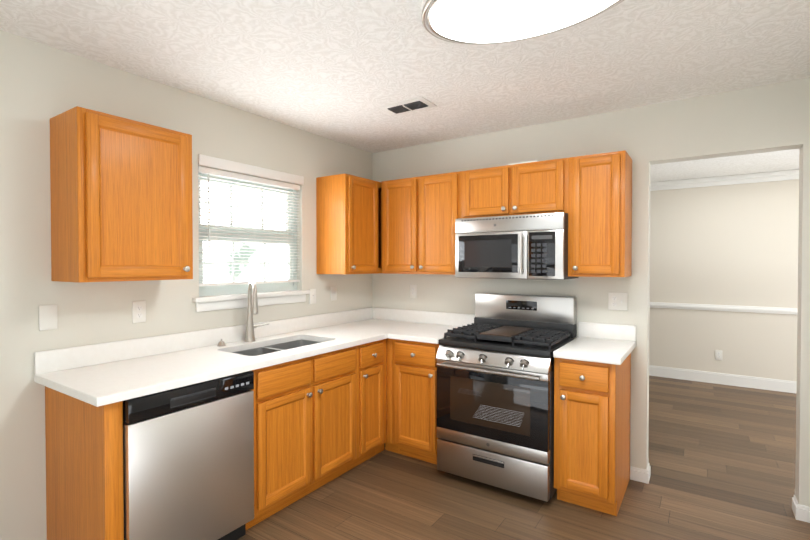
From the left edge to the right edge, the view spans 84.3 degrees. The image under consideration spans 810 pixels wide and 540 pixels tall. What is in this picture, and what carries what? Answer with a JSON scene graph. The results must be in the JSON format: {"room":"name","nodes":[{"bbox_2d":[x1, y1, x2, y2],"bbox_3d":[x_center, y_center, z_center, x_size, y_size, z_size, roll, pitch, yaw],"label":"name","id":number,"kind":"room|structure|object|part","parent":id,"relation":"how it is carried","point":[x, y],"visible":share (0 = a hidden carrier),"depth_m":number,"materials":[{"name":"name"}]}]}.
{"room":"kitchen","nodes":[
{"label":"kitchen","id":0,"kind":"room"},
{"bbox_2d":[0,30,371,539],"bbox_3d":[-0.746,0.151,3.588,0.120,2.440,8.020,1,1,34],"label":"wall","id":1,"kind":"structure","parent":0,"point":[41,84],"depth_m":2.19,"materials":[{"name":"beige paint"}]},
{"bbox_2d":[39,305,56,330],"bbox_3d":[-1.669,0.222,2.095,0.007,0.116,0.070,1,1,34],"label":"electrical outlet plate","id":2,"kind":"object","parent":1,"relation":"attached to","point":[47,317],"visible":1,"depth_m":2.09,"materials":[{"name":"white plastic"}]},
{"bbox_2d":[50,106,192,282],"bbox_3d":[-1.372,-0.330,2.219,0.352,0.760,0.520,1,1,34],"label":"upper cabinet","id":3,"kind":"object","parent":1,"relation":"attached to","point":[121,197],"visible":1,"depth_m":2.07,"materials":[{"name":"brown wood"}]},
{"bbox_2d":[132,301,145,322],"bbox_3d":[-1.443,0.227,2.431,0.008,0.116,0.070,1,1,34],"label":"outlet","id":4,"kind":"object","parent":1,"relation":"attached to","point":[138,311],"visible":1,"depth_m":2.43,"materials":[{"name":"white plastic"}]},
{"bbox_2d":[192,154,309,311],"bbox_3d":[-1.050,-0.229,3.088,0.157,0.954,0.930,1,1,34],"label":"window","id":5,"kind":"structure","parent":1,"relation":"in","point":[229,289],"depth_m":3.06,"materials":[{"name":"white plastic"}]},
{"bbox_2d":[198,166,299,285],"bbox_3d":[-1.037,-0.272,3.079,0.054,0.735,0.824,1,1,34],"label":"window blinds","id":6,"kind":"object","parent":5,"relation":"attached to","point":[226,174],"visible":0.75,"depth_m":3.01,"materials":[{"name":"white plastic"}]},
{"bbox_2d":[309,289,315,303],"bbox_3d":[-0.719,0.207,3.505,0.016,0.116,0.070,1,1,34],"label":"light switch","id":7,"kind":"object","parent":1,"relation":"attached to","point":[312,297],"visible":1,"depth_m":3.50,"materials":[{"name":"white plastic"}]},
{"bbox_2d":[331,286,336,300],"bbox_3d":[-0.585,0.194,3.704,0.016,0.116,0.070,1,1,34],"label":"light switch","id":8,"kind":"object","parent":1,"relation":"attached to","point":[333,292],"visible":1,"depth_m":3.70,"materials":[{"name":"white plastic"}]},
{"bbox_2d":[316,173,380,273],"bbox_3d":[-0.355,-0.351,3.738,0.352,0.760,0.716,1,1,34],"label":"upper cabinet","id":9,"kind":"object","parent":1,"relation":"attached to","point":[348,223],"visible":0.75,"depth_m":3.48,"materials":[{"name":"brown wood"}]},
{"bbox_2d":[0,0,809,181],"bbox_3d":[1.381,-1.099,2.145,5.600,0.100,8.380,1,1,34],"label":"ceiling","id":10,"kind":"structure","parent":0,"point":[341,71],"depth_m":2.23,"materials":[{"name":"white paint"}]},
{"bbox_2d":[379,97,436,115],"bbox_3d":[0.018,-1.051,2.897,0.330,0.012,0.190,1,1,34],"label":"ceiling vent","id":11,"kind":"object","parent":10,"relation":"in","point":[411,105],"visible":1,"depth_m":2.88,"materials":[{"name":"white metal"}]},
{"bbox_2d":[422,0,623,43],"bbox_3d":[0.453,-1.000,1.661,0.850,0.084,0.570,1,1,34],"label":"ceiling light","id":12,"kind":"object","parent":10,"relation":"attached to","point":[478,21],"visible":1,"depth_m":1.72,"materials":[{"name":"white glass"}]},
{"bbox_2d":[237,376,809,539],"bbox_3d":[1.381,1.421,2.181,5.600,0.060,8.380,1,1,34],"label":"floor","id":13,"kind":"structure","parent":0,"point":[722,459],"depth_m":2.73,"materials":[{"name":"brown wood"}]},
{"bbox_2d":[45,386,123,539],"bbox_3d":[-1.410,0.956,1.954,0.606,0.876,0.067,1,1,34],"label":"cabinet end panel","id":14,"kind":"object","parent":13,"relation":"on","point":[84,471],"visible":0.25,"depth_m":1.87,"materials":[{"name":"brown wood"}]},
{"bbox_2d":[123,371,253,539],"bbox_3d":[-1.196,0.955,2.222,0.623,0.870,0.604,1,1,34],"label":"dishwasher","id":15,"kind":"object","parent":13,"relation":"on","point":[188,462],"visible":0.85,"depth_m":2.02,"materials":[{"name":"grey metal"}]},
{"bbox_2d":[246,346,356,529],"bbox_3d":[-0.793,0.944,2.830,0.656,0.876,0.850,1,1,34],"label":"base cabinet","id":16,"kind":"object","parent":13,"relation":"on","point":[305,426],"visible":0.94,"depth_m":2.60,"materials":[{"name":"brown wood"}]},
{"bbox_2d":[34,280,429,406],"bbox_3d":[-0.728,0.384,2.916,0.660,0.638,2.518,1,1,34],"label":"countertop","id":17,"kind":"structure","parent":16,"relation":"on","point":[100,374],"depth_m":2.42,"materials":[{"name":"white stone"}]},
{"bbox_2d":[217,280,268,346],"bbox_3d":[-0.997,0.267,2.851,0.194,0.401,0.344,1,1,34],"label":"faucet","id":18,"kind":"object","parent":17,"relation":"on","point":[250,340],"depth_m":2.91,"materials":[{"name":"silver metal"}]},
{"bbox_2d":[349,338,397,469],"bbox_3d":[-0.436,0.936,3.362,0.656,0.876,0.430,1,1,34],"label":"base cabinet","id":19,"kind":"object","parent":13,"relation":"on","point":[370,397],"depth_m":3.17,"materials":[{"name":"brown wood"}]},
{"bbox_3d":[-0.137,0.936,3.345,0.135,0.876,0.125,1,1,34],"label":"corner base cabinet filler","id":20,"kind":"part","parent":19,"relation":"part of","materials":[{"name":"orange wood"}]},
{"bbox_2d":[392,339,439,464],"bbox_3d":[0.230,0.935,3.403,0.410,0.876,0.656,1,1,34],"label":"base cabinet","id":21,"kind":"object","parent":13,"relation":"on","point":[414,400],"visible":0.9,"depth_m":3.17,"materials":[{"name":"brown wood"}]},
{"bbox_2d":[390,312,474,343],"bbox_3d":[0.236,0.426,3.400,0.400,0.138,0.643,1,1,34],"label":"countertop","id":22,"kind":"structure","parent":21,"relation":"on","point":[426,327],"depth_m":3.62,"materials":[{"name":"white stone"}]},
{"bbox_2d":[436,293,576,501],"bbox_3d":[0.687,0.783,3.033,0.740,1.192,0.738,1,1,34],"label":"range","id":23,"kind":"object","parent":13,"relation":"on","point":[495,393],"visible":1,"depth_m":2.80,"materials":[{"name":"silver metal"}]},
{"bbox_2d":[554,353,630,515],"bbox_3d":[1.169,0.945,2.774,0.330,0.876,0.656,1,1,34],"label":"base cabinet","id":24,"kind":"object","parent":13,"relation":"on","point":[592,404],"visible":0.94,"depth_m":2.54,"materials":[{"name":"brown wood"}]},
{"bbox_2d":[553,322,635,364],"bbox_3d":[1.186,0.436,2.764,0.357,0.138,0.643,1,1,34],"label":"countertop","id":25,"kind":"structure","parent":24,"relation":"on","point":[596,342],"depth_m":2.81,"materials":[{"name":"white stone"}]},
{"bbox_2d":[372,77,809,506],"bbox_3d":[1.809,0.162,2.803,5.000,2.440,0.120,1,1,34],"label":"wall","id":26,"kind":"structure","parent":0,"point":[765,118],"depth_m":2.93,"materials":[{"name":"beige paint"}]},
{"bbox_2d":[410,285,416,297],"bbox_3d":[0.073,0.186,3.887,0.070,0.116,0.008,1,1,34],"label":"outlet","id":27,"kind":"object","parent":26,"relation":"attached to","point":[413,291],"visible":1,"depth_m":3.88,"materials":[{"name":"white plastic"}]},
{"bbox_2d":[381,171,460,274],"bbox_3d":[0.180,-0.349,3.601,0.733,0.760,0.352,1,1,34],"label":"upper cabinet","id":28,"kind":"object","parent":26,"relation":"attached to","point":[420,215],"visible":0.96,"depth_m":3.46,"materials":[{"name":"brown wood"}]},
{"bbox_2d":[461,158,567,217],"bbox_3d":[0.800,-0.546,3.182,0.760,0.355,0.352,1,1,34],"label":"upper cabinet","id":29,"kind":"object","parent":26,"relation":"attached to","point":[538,187],"visible":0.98,"depth_m":3.04,"materials":[{"name":"brown wood"}]},
{"bbox_2d":[455,212,578,279],"bbox_3d":[0.774,-0.154,3.150,0.756,0.424,0.441,1,1,34],"label":"microwave","id":30,"kind":"object","parent":29,"relation":"attached to","point":[529,246],"visible":1,"depth_m":2.97,"materials":[{"name":"grey metal"}]},
{"bbox_2d":[508,160,537,164],"bbox_3d":[0.845,-0.729,3.112,0.200,0.012,0.180,1,1,34],"label":"booklet","id":31,"kind":"object","parent":29,"relation":"on","point":[523,162],"visible":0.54,"depth_m":3.03,"materials":[{"name":"white"}]},
{"bbox_2d":[568,150,631,276],"bbox_3d":[1.253,-0.339,2.882,0.330,0.760,0.352,1,1,34],"label":"upper cabinet","id":32,"kind":"object","parent":26,"relation":"attached to","point":[600,215],"visible":1,"depth_m":2.76,"materials":[{"name":"brown wood"}]},
{"bbox_2d":[608,292,627,310],"bbox_3d":[1.417,0.209,2.982,0.116,0.116,0.016,1,1,34],"label":"light switch","id":33,"kind":"object","parent":26,"relation":"attached to","point":[617,301],"visible":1,"depth_m":2.98,"materials":[{"name":"white plastic"}]},
{"bbox_2d":[630,169,805,516],"bbox_3d":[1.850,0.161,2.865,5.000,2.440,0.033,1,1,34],"label":"molding","id":34,"kind":"structure","parent":26,"relation":"attached to","point":[801,512],"depth_m":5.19,"materials":[{"name":"white wood"}]},
{"bbox_2d":[806,506,809,522],"bbox_3d":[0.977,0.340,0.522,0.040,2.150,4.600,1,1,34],"label":"baseboard","id":35,"kind":"structure","parent":26,"relation":"attached to","point":[807,507],"depth_m":2.46,"materials":[{"name":"white"}]},
{"bbox_2d":[649,179,798,380],"bbox_3d":[3.629,0.125,5.411,5.120,2.440,0.120,1,1,34],"label":"wall","id":36,"kind":"structure","parent":0,"point":[735,244],"depth_m":5.23,"materials":[{"name":"beige paint"}]},
{"bbox_2d":[715,350,722,359],"bbox_3d":[3.709,1.006,5.291,0.070,0.116,0.008,1,1,34],"label":"outlet","id":37,"kind":"object","parent":36,"relation":"attached to","point":[718,354],"visible":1,"depth_m":5.29,"materials":[{"name":"white plastic"}]},
{"label":"outside","id":38,"kind":"structure","parent":0,"visible":0},
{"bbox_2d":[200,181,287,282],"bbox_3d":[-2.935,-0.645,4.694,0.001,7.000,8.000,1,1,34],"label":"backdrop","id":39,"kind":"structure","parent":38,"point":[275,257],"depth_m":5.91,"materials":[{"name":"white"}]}
]}

